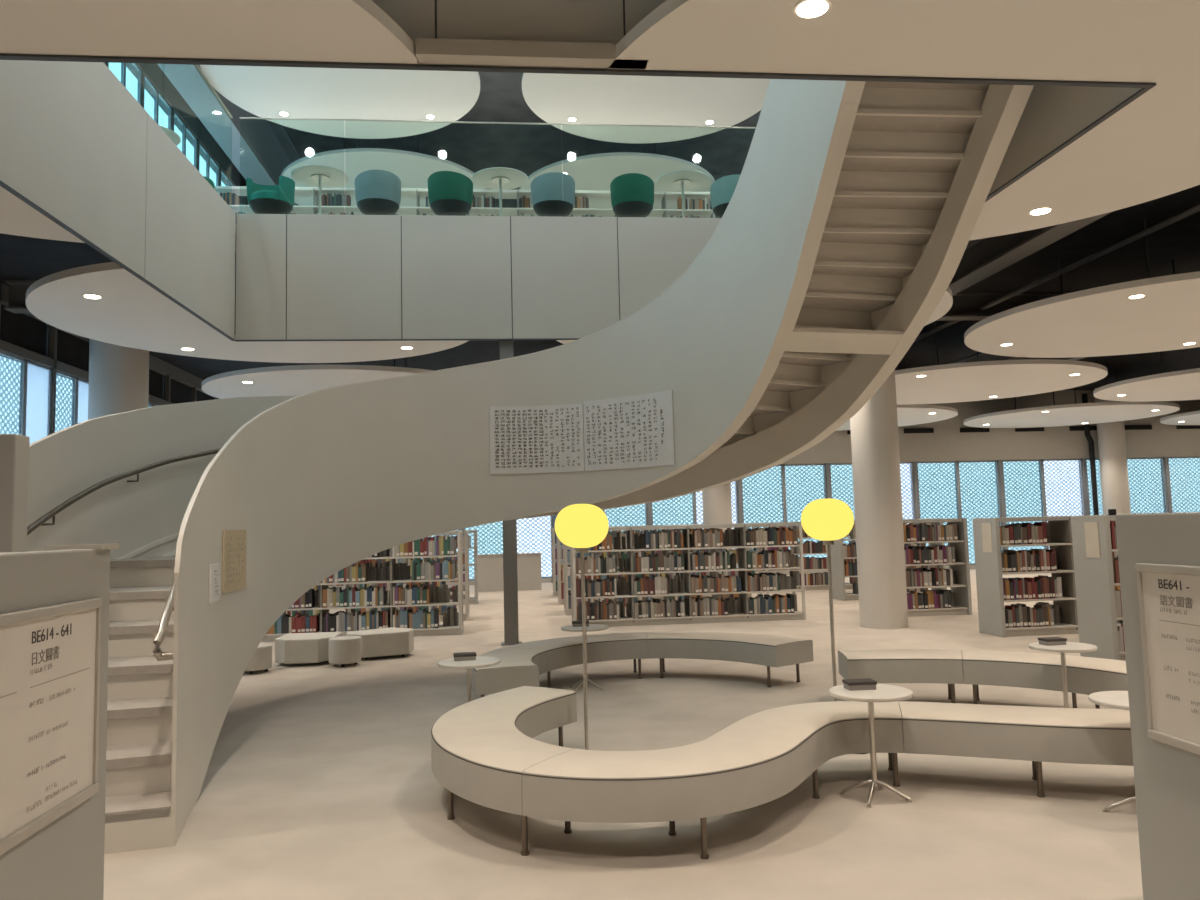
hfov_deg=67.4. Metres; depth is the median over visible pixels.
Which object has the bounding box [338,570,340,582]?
book
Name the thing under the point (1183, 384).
ceiling disc
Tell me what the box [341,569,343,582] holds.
book
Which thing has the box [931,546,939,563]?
book
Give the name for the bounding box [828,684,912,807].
side table
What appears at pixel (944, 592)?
book
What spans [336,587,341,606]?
book
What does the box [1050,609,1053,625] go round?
book
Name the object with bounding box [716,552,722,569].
book
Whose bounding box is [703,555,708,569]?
book
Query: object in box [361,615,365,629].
book
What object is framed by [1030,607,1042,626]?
book
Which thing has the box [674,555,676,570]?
book
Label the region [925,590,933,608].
book
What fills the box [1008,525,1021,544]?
book
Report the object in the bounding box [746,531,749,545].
book
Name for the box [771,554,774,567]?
book
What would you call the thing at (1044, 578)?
book
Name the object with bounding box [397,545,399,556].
book
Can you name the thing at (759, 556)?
book
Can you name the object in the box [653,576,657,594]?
book
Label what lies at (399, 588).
book
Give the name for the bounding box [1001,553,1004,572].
book
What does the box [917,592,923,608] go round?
book
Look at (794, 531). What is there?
book
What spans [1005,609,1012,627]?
book
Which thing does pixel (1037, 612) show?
book
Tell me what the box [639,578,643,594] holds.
book
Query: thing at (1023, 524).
book
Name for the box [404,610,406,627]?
book
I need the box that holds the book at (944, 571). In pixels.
[943,570,946,585]
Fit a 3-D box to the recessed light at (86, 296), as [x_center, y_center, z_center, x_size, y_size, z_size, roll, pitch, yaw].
[-4.838,-1.465,8.578,0.169,0.007,0.169,-4,-5,26]
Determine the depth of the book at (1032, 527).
10.52 m
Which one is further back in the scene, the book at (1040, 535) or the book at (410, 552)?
the book at (410, 552)
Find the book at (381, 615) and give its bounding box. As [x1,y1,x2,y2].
[379,614,382,628]
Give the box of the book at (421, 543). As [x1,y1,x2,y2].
[420,542,423,555]
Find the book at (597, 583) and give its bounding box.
[596,582,599,596]
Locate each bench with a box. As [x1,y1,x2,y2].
[431,686,1132,859]
[471,632,813,696]
[838,649,1127,708]
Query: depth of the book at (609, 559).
12.50 m
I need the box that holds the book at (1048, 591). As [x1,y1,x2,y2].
[1046,578,1049,598]
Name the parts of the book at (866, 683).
lid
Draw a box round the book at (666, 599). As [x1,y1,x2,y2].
[665,598,669,616]
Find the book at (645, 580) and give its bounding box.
[644,579,647,594]
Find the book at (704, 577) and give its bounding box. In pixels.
[701,575,707,592]
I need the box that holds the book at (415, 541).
[414,540,417,555]
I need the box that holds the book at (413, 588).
[412,587,414,604]
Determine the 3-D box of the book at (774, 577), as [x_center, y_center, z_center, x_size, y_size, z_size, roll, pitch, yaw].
[2.457,1.890,12.784,0.044,0.206,0.159,-1,-5,-6]
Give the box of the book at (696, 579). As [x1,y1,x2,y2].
[695,578,698,592]
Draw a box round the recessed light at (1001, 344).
[1000,343,1012,345]
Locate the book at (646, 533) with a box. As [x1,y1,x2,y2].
[644,531,648,548]
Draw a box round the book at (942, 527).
[941,526,943,540]
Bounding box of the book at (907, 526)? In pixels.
[906,525,913,541]
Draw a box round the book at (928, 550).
[927,549,931,563]
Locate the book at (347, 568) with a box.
[346,567,348,582]
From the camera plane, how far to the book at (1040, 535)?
10.53 m
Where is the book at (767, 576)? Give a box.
[766,575,769,590]
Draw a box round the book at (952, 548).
[951,547,954,562]
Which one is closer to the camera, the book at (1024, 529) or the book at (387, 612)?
the book at (1024, 529)
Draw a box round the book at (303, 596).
[301,591,307,608]
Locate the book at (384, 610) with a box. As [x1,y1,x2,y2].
[383,610,385,627]
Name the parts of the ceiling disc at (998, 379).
hanger rod, disc panel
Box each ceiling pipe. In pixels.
[913,204,1199,342]
[948,269,1199,363]
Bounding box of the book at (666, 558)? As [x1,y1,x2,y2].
[665,557,669,570]
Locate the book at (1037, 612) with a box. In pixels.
[1036,610,1039,626]
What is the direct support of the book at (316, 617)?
on the bookcase at (442, 630)
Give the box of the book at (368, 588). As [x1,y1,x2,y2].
[367,587,370,605]
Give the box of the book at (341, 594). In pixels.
[339,592,343,606]
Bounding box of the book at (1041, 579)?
[1033,577,1043,598]
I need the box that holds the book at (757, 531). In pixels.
[756,530,758,545]
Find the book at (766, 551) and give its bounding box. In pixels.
[762,550,768,567]
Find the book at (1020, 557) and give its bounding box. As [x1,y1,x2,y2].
[1019,553,1022,571]
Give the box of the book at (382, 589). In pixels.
[380,587,384,605]
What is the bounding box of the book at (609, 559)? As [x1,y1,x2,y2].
[608,558,612,572]
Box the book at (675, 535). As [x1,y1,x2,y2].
[674,534,676,547]
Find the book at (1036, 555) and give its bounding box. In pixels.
[1035,554,1039,570]
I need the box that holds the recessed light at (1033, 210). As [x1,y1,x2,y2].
[1028,207,1052,214]
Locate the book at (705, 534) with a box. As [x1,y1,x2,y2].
[704,533,707,546]
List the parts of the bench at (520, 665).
seat, leg, seat, leg, leg, leg, seat, leg, leg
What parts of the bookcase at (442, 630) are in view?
panel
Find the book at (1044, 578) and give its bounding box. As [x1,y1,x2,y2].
[1035,576,1047,598]
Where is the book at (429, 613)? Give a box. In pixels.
[427,612,430,628]
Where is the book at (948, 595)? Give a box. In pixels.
[947,594,950,607]
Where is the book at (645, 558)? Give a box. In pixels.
[644,557,647,571]
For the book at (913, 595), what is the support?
on the bookcase at (962, 588)
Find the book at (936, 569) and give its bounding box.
[930,568,938,585]
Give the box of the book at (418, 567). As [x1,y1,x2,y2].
[416,565,420,579]
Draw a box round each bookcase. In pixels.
[0,544,118,899]
[215,186,714,217]
[261,531,463,641]
[285,531,469,621]
[328,530,477,604]
[552,524,706,595]
[557,524,736,604]
[563,523,768,615]
[570,522,805,626]
[746,520,854,590]
[830,518,946,600]
[903,518,971,616]
[973,515,1120,636]
[1071,515,1125,660]
[1115,512,1199,899]
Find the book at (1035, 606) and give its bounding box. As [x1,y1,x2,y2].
[1034,605,1044,626]
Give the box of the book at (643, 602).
[640,601,645,617]
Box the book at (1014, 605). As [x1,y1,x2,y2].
[1011,604,1022,626]
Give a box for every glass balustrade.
[195,65,232,117]
[240,117,755,128]
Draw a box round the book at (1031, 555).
[1030,554,1033,571]
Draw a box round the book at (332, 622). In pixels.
[330,616,334,631]
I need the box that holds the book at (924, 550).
[921,549,927,563]
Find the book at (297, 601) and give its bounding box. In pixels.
[295,599,298,608]
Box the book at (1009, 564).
[1007,555,1011,571]
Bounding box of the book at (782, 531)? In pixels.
[781,530,783,544]
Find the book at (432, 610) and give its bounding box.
[431,609,434,627]
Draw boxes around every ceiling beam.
[4,281,35,312]
[916,357,1085,404]
[936,292,1071,320]
[948,211,1112,294]
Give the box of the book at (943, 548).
[939,546,946,562]
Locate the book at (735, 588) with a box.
[732,576,736,591]
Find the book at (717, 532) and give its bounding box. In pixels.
[716,531,719,546]
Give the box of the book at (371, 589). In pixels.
[370,587,373,605]
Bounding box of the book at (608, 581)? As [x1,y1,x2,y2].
[607,580,609,595]
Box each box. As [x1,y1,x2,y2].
[453,652,475,660]
[572,620,588,626]
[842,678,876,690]
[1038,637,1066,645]
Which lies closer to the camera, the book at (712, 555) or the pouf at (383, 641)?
the pouf at (383, 641)
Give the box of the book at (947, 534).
[941,525,948,540]
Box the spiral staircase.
[27,79,1033,853]
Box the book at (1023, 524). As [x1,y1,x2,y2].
[1022,522,1031,543]
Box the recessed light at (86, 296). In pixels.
[82,294,102,298]
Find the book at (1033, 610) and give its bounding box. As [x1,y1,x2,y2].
[1032,608,1036,626]
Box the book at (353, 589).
[352,588,357,606]
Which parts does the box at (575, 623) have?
lid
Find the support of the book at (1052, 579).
on the bookcase at (986, 531)
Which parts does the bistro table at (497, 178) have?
mounting plate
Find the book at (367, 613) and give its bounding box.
[366,612,369,629]
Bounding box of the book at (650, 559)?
[649,558,652,571]
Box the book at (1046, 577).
[1046,577,1051,598]
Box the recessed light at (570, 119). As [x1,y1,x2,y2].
[568,117,576,121]
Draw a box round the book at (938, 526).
[937,525,940,540]
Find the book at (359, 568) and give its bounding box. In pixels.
[358,566,360,581]
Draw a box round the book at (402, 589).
[401,588,405,604]
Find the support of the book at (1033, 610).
on the bookcase at (986, 531)
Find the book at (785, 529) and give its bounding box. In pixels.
[782,527,788,544]
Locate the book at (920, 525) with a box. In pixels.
[919,524,924,541]
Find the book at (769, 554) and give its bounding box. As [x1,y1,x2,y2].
[768,553,771,567]
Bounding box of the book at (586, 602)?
[585,601,589,619]
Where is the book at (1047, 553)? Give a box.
[1046,552,1049,570]
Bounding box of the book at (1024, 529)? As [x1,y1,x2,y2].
[1022,527,1027,543]
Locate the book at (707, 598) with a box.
[704,597,709,615]
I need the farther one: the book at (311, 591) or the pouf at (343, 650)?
the book at (311, 591)
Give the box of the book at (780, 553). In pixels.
[779,551,781,567]
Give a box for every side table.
[438,656,499,701]
[561,624,607,692]
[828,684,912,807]
[1028,642,1097,707]
[1088,691,1135,811]
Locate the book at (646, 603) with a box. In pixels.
[645,601,647,617]
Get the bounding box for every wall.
[0,60,235,339]
[0,62,245,433]
[235,214,720,339]
[246,172,1199,588]
[473,553,541,591]
[988,82,1149,194]
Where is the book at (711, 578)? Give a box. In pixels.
[707,577,713,592]
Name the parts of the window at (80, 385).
pane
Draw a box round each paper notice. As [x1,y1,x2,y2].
[209,563,219,602]
[222,530,245,592]
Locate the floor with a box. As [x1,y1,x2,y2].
[103,569,1142,899]
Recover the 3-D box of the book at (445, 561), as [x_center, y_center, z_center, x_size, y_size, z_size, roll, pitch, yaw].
[-2.057,1.602,12.063,0.055,0.254,0.174,-1,-5,-6]
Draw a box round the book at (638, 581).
[635,580,640,594]
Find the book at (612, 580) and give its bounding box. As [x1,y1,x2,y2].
[610,578,614,595]
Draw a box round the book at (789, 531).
[788,530,791,544]
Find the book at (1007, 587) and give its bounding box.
[1005,580,1009,599]
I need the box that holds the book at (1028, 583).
[1027,582,1031,598]
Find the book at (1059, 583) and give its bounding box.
[1051,576,1062,597]
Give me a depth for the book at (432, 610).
11.92 m
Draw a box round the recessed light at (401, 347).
[400,346,413,348]
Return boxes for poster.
[489,390,674,473]
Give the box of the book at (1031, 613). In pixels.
[1030,608,1032,626]
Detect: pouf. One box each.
[245,643,271,673]
[275,632,342,663]
[329,636,360,667]
[346,628,413,658]
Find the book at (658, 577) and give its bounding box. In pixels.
[657,576,660,594]
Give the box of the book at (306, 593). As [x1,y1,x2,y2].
[305,592,308,607]
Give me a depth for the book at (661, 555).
12.57 m
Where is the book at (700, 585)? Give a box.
[697,577,701,592]
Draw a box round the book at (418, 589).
[417,588,419,604]
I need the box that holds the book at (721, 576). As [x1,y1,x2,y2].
[718,574,724,592]
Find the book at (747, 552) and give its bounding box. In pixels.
[746,551,750,568]
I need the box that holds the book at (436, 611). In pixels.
[434,609,438,627]
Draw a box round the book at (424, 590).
[423,589,426,603]
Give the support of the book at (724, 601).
on the bookcase at (744, 616)
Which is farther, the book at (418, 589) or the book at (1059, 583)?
the book at (418, 589)
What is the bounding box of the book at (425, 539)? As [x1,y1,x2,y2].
[424,537,426,555]
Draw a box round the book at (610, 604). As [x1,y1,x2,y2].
[608,603,611,619]
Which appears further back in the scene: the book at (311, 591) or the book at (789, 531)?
the book at (789, 531)
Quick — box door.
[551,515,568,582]
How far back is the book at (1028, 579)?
10.47 m
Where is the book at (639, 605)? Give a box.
[638,603,641,618]
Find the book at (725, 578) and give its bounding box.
[724,577,727,591]
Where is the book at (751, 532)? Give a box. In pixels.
[750,531,753,545]
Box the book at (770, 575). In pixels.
[766,574,772,590]
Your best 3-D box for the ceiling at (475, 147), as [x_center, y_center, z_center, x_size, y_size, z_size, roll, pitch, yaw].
[5.891,-8.519,10.950,27.800,0.100,27.100,-1,-5,-6]
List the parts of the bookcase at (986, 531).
label plate, panel, panel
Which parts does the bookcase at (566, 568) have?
panel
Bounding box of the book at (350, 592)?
[349,590,351,606]
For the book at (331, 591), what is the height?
0.236 m
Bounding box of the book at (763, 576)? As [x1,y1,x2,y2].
[759,574,765,590]
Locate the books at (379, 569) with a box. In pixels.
[220,192,1124,651]
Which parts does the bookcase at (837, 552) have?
panel, panel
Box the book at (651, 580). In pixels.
[650,579,652,594]
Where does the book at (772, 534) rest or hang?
on the bookcase at (744, 616)
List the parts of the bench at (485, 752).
leg, seat, leg, leg, leg, leg, leg, seat, leg, leg, leg, seat, leg, leg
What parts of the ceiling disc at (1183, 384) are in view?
disc panel, hanger rod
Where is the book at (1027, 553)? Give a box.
[1026,552,1030,571]
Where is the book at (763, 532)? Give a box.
[762,531,765,545]
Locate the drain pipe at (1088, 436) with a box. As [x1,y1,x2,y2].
[1082,394,1098,514]
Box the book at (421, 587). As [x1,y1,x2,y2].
[420,586,423,603]
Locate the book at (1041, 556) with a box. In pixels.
[1035,550,1044,570]
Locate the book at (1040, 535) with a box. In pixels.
[1038,526,1042,543]
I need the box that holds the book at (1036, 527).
[1035,526,1038,543]
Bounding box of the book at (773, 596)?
[772,595,778,613]
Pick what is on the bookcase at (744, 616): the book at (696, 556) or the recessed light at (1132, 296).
the book at (696, 556)
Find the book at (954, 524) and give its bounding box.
[952,523,957,540]
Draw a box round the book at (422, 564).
[421,562,424,579]
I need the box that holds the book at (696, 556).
[695,555,697,570]
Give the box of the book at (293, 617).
[292,616,295,632]
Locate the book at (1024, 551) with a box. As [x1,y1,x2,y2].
[1024,551,1027,571]
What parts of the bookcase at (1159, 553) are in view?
sign rail, sign rail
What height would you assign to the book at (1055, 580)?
0.219 m
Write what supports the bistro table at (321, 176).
on the floor
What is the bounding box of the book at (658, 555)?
[656,553,660,571]
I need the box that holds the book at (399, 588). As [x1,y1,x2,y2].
[398,586,402,604]
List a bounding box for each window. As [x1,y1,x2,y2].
[0,350,51,443]
[56,369,88,424]
[121,63,141,104]
[145,75,171,129]
[148,401,158,406]
[174,111,196,168]
[200,143,218,185]
[221,169,234,185]
[423,458,1199,578]
[463,528,551,579]
[603,503,647,525]
[651,480,738,524]
[741,463,826,526]
[829,462,915,523]
[917,460,1003,565]
[1002,458,1085,548]
[1086,457,1167,512]
[1168,456,1199,512]
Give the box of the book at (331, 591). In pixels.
[329,588,335,606]
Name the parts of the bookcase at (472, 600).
panel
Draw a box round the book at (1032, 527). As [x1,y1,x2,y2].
[1031,526,1035,543]
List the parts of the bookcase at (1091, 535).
label plate, panel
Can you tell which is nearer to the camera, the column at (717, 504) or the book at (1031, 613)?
the book at (1031, 613)
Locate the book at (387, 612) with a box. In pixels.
[385,610,389,627]
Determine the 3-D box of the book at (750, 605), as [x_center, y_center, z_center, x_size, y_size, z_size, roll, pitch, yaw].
[2.111,2.214,12.737,0.052,0.206,0.185,-1,-5,-6]
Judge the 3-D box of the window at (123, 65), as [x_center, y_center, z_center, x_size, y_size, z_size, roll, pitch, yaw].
[-8.223,-4.694,15.466,0.050,4.550,1.400,-1,-5,-6]
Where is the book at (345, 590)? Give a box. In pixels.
[344,589,346,606]
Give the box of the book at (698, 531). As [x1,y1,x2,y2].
[694,530,700,547]
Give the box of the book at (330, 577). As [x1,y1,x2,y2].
[329,575,332,582]
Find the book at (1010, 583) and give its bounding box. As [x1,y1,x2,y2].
[1009,582,1013,599]
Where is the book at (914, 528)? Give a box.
[913,527,916,541]
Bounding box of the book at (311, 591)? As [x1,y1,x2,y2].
[309,588,314,607]
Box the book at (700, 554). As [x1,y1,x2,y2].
[697,553,703,569]
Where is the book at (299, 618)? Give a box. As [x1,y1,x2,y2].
[298,616,300,632]
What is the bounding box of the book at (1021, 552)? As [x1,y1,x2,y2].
[1014,550,1025,571]
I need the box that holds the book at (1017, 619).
[1015,608,1019,627]
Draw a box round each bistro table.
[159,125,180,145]
[290,165,348,213]
[472,167,527,215]
[655,170,709,217]
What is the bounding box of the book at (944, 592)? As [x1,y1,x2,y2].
[938,590,947,607]
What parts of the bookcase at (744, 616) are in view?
panel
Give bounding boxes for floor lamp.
[555,504,608,749]
[801,498,865,753]
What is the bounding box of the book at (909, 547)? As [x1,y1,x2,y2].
[907,546,915,563]
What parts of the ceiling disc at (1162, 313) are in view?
hanger rod, disc panel, hanger rod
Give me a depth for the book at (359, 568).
11.87 m
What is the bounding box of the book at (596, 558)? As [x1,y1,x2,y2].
[594,557,598,573]
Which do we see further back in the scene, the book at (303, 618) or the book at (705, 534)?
the book at (705, 534)
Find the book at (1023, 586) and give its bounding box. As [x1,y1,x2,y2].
[1015,577,1024,599]
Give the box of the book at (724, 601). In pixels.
[721,600,727,614]
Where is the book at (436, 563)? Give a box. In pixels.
[435,562,440,579]
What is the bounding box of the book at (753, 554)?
[752,553,755,568]
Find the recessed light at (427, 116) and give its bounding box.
[426,115,434,118]
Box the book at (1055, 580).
[1054,579,1057,597]
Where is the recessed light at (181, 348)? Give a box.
[180,347,194,350]
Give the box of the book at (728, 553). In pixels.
[724,551,729,569]
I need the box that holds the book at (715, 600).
[714,599,717,615]
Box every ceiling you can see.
[0,0,1148,82]
[0,185,1199,390]
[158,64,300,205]
[282,72,760,174]
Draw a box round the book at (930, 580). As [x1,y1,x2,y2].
[927,571,931,585]
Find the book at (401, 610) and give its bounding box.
[400,609,404,627]
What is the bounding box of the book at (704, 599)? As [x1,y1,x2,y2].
[701,598,706,615]
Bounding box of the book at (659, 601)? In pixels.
[658,600,662,617]
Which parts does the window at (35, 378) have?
pane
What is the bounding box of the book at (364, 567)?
[361,563,367,581]
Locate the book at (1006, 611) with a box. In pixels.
[1005,610,1008,627]
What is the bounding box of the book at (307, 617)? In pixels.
[306,616,309,632]
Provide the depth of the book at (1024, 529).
10.51 m
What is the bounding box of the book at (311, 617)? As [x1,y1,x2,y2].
[310,615,314,632]
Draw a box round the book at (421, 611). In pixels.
[420,610,423,628]
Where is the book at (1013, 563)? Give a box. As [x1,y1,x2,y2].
[1007,554,1015,571]
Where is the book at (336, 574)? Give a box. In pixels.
[335,572,337,582]
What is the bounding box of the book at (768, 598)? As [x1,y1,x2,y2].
[765,596,771,613]
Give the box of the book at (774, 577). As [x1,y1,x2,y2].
[772,575,775,590]
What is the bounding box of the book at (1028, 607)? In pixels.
[1022,606,1030,626]
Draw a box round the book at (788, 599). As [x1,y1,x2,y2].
[787,597,790,612]
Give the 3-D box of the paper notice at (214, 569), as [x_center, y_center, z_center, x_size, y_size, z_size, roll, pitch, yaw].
[-2.227,0.766,5.205,0.012,0.215,0.240,-1,-5,-11]
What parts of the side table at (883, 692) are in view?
leg, leg, leg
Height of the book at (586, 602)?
0.255 m
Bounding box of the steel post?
[500,340,521,645]
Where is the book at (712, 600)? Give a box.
[711,598,714,615]
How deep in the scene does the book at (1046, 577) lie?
10.49 m
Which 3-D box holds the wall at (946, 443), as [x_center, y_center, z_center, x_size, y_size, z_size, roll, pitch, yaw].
[4.737,-2.096,23.772,27.750,10.700,0.250,-1,-5,-6]
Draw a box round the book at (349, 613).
[347,612,351,630]
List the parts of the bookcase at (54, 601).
sign rail, sign rail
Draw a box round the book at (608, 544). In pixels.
[606,532,609,549]
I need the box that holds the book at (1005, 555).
[1004,554,1007,572]
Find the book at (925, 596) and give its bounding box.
[923,594,927,608]
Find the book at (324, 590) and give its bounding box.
[323,589,326,607]
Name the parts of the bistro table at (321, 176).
mounting plate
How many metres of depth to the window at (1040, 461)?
24.20 m
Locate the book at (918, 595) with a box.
[917,594,921,608]
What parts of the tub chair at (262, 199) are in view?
seat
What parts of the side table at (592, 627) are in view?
leg, leg, leg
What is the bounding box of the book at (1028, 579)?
[1024,577,1034,598]
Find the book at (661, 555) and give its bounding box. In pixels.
[660,554,663,571]
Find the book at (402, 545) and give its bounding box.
[400,544,403,556]
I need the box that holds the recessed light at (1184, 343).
[1182,342,1196,344]
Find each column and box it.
[88,339,148,419]
[702,483,732,548]
[850,369,908,628]
[1094,388,1130,514]
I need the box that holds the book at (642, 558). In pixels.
[639,557,644,571]
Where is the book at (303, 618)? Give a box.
[301,615,307,632]
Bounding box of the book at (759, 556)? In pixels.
[758,554,760,568]
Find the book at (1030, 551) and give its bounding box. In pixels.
[1025,550,1035,571]
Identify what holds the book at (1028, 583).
on the bookcase at (986, 531)
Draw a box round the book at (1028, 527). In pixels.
[1021,526,1030,543]
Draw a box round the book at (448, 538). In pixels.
[447,537,449,554]
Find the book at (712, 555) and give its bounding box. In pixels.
[708,554,713,569]
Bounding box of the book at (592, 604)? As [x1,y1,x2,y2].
[590,602,594,619]
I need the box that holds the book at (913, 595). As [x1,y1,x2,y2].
[910,593,915,608]
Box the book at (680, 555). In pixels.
[678,554,683,570]
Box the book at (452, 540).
[450,538,454,554]
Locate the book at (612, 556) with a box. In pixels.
[611,554,614,572]
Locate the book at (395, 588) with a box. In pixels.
[394,586,399,604]
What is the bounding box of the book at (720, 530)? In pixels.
[717,529,722,546]
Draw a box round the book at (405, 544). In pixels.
[404,542,407,556]
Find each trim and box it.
[0,54,1155,341]
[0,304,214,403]
[363,457,1171,568]
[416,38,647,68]
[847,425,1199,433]
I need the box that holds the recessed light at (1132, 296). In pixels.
[1127,294,1145,298]
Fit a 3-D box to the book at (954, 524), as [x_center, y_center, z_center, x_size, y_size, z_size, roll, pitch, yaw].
[5.095,1.183,12.981,0.055,0.245,0.149,-1,-5,-6]
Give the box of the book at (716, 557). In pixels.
[715,555,719,569]
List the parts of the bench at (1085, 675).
seat, leg, leg, leg, leg, seat, leg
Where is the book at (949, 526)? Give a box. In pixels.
[948,525,952,540]
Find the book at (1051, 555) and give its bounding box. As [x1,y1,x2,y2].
[1049,552,1054,570]
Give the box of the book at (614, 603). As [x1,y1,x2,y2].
[613,602,616,618]
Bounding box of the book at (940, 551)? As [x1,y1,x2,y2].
[939,550,942,562]
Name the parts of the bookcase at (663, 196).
panel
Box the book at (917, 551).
[915,550,919,563]
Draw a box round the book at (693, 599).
[691,598,695,616]
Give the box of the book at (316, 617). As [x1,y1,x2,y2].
[313,615,318,632]
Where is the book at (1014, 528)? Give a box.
[1013,527,1017,544]
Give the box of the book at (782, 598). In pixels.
[779,597,784,612]
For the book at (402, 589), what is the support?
on the bookcase at (442, 630)
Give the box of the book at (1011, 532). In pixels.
[1002,526,1013,544]
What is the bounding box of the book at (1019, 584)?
[1018,581,1021,599]
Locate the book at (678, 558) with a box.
[677,556,680,570]
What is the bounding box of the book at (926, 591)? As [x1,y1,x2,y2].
[923,590,931,608]
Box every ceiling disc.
[0,0,420,242]
[26,262,468,362]
[200,65,479,138]
[202,357,433,398]
[281,134,486,215]
[519,138,714,217]
[522,73,769,142]
[556,287,952,343]
[607,0,1199,239]
[836,404,957,430]
[895,321,1107,404]
[963,370,1179,427]
[964,219,1199,357]
[1093,351,1199,401]
[1160,411,1199,424]
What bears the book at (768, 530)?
on the bookcase at (744, 616)
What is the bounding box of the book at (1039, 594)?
[1034,579,1041,598]
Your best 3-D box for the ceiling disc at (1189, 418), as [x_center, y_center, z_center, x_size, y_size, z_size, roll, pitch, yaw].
[16.516,-1.374,22.259,4.600,1.029,4.600,-1,-5,-6]
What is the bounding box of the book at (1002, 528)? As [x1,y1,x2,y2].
[1001,527,1005,544]
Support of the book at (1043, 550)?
on the bookcase at (986, 531)
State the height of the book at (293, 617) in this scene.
0.209 m
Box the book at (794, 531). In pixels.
[792,530,796,544]
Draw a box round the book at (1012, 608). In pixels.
[1005,605,1015,627]
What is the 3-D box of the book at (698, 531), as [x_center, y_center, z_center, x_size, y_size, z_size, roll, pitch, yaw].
[1.384,1.256,12.745,0.052,0.248,0.173,-1,-5,-6]
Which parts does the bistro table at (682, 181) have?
mounting plate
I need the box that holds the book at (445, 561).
[444,560,448,579]
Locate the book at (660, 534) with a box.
[659,533,661,548]
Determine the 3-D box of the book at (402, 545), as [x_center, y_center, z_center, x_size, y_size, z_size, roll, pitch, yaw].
[-2.641,1.303,12.032,0.055,0.239,0.166,-1,-5,-6]
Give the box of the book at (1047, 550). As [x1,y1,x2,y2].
[1046,549,1056,570]
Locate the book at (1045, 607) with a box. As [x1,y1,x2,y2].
[1041,605,1048,625]
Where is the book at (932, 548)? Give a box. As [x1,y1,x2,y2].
[929,547,936,563]
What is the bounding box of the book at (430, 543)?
[428,541,432,555]
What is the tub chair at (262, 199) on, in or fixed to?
on the floor
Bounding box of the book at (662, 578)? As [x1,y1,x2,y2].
[661,577,663,594]
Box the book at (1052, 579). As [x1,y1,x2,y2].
[1051,578,1054,597]
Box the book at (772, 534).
[771,528,773,545]
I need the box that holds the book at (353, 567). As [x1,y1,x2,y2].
[352,566,355,581]
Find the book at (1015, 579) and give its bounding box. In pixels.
[1008,578,1018,599]
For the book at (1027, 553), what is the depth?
10.49 m
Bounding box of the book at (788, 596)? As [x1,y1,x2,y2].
[787,595,793,612]
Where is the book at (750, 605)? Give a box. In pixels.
[748,599,752,613]
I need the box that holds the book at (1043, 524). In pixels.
[1034,522,1046,543]
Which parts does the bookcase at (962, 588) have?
panel, panel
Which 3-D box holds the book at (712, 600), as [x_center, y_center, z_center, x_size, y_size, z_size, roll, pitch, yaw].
[1.573,2.208,12.675,0.038,0.235,0.178,-1,-5,-6]
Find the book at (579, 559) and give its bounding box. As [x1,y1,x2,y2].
[578,558,580,573]
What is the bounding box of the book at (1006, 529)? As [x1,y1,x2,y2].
[1005,528,1009,544]
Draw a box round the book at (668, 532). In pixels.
[665,531,670,548]
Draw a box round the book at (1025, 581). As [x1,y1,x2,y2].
[1024,580,1027,598]
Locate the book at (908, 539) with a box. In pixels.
[906,528,910,541]
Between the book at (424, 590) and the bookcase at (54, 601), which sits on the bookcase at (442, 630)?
the book at (424, 590)
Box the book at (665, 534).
[664,533,667,548]
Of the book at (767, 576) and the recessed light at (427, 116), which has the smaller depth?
the book at (767, 576)
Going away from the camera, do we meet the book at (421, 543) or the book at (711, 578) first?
the book at (421, 543)
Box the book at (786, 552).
[783,551,787,567]
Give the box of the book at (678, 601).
[677,600,680,616]
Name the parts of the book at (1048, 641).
lid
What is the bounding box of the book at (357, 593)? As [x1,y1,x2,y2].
[355,590,359,606]
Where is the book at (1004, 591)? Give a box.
[1003,578,1005,599]
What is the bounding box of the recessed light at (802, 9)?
[793,0,831,18]
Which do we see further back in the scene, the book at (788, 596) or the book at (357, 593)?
the book at (788, 596)
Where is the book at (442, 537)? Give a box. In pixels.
[441,536,444,555]
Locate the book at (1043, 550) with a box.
[1035,549,1046,570]
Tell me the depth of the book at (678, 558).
12.59 m
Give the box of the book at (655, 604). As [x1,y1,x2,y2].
[654,602,656,617]
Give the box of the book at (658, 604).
[657,603,660,617]
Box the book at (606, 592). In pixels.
[603,579,607,595]
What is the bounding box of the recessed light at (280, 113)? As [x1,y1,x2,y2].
[279,112,288,115]
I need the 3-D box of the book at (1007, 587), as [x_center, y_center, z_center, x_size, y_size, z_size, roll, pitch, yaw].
[4.718,1.633,10.518,0.055,0.226,0.178,-1,-5,-6]
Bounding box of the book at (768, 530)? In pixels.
[765,528,770,545]
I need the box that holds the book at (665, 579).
[664,577,666,593]
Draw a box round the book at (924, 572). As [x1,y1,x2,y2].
[920,571,927,585]
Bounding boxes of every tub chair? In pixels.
[203,176,214,188]
[246,175,294,214]
[355,170,400,214]
[427,171,472,215]
[530,172,574,216]
[610,173,653,216]
[710,174,739,217]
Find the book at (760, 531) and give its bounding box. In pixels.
[759,530,761,545]
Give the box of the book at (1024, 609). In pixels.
[1022,607,1027,626]
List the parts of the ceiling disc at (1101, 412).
disc panel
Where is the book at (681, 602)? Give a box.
[680,601,684,616]
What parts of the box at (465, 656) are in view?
lid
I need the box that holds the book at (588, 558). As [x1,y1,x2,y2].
[586,555,590,573]
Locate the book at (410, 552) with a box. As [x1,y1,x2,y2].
[408,541,413,555]

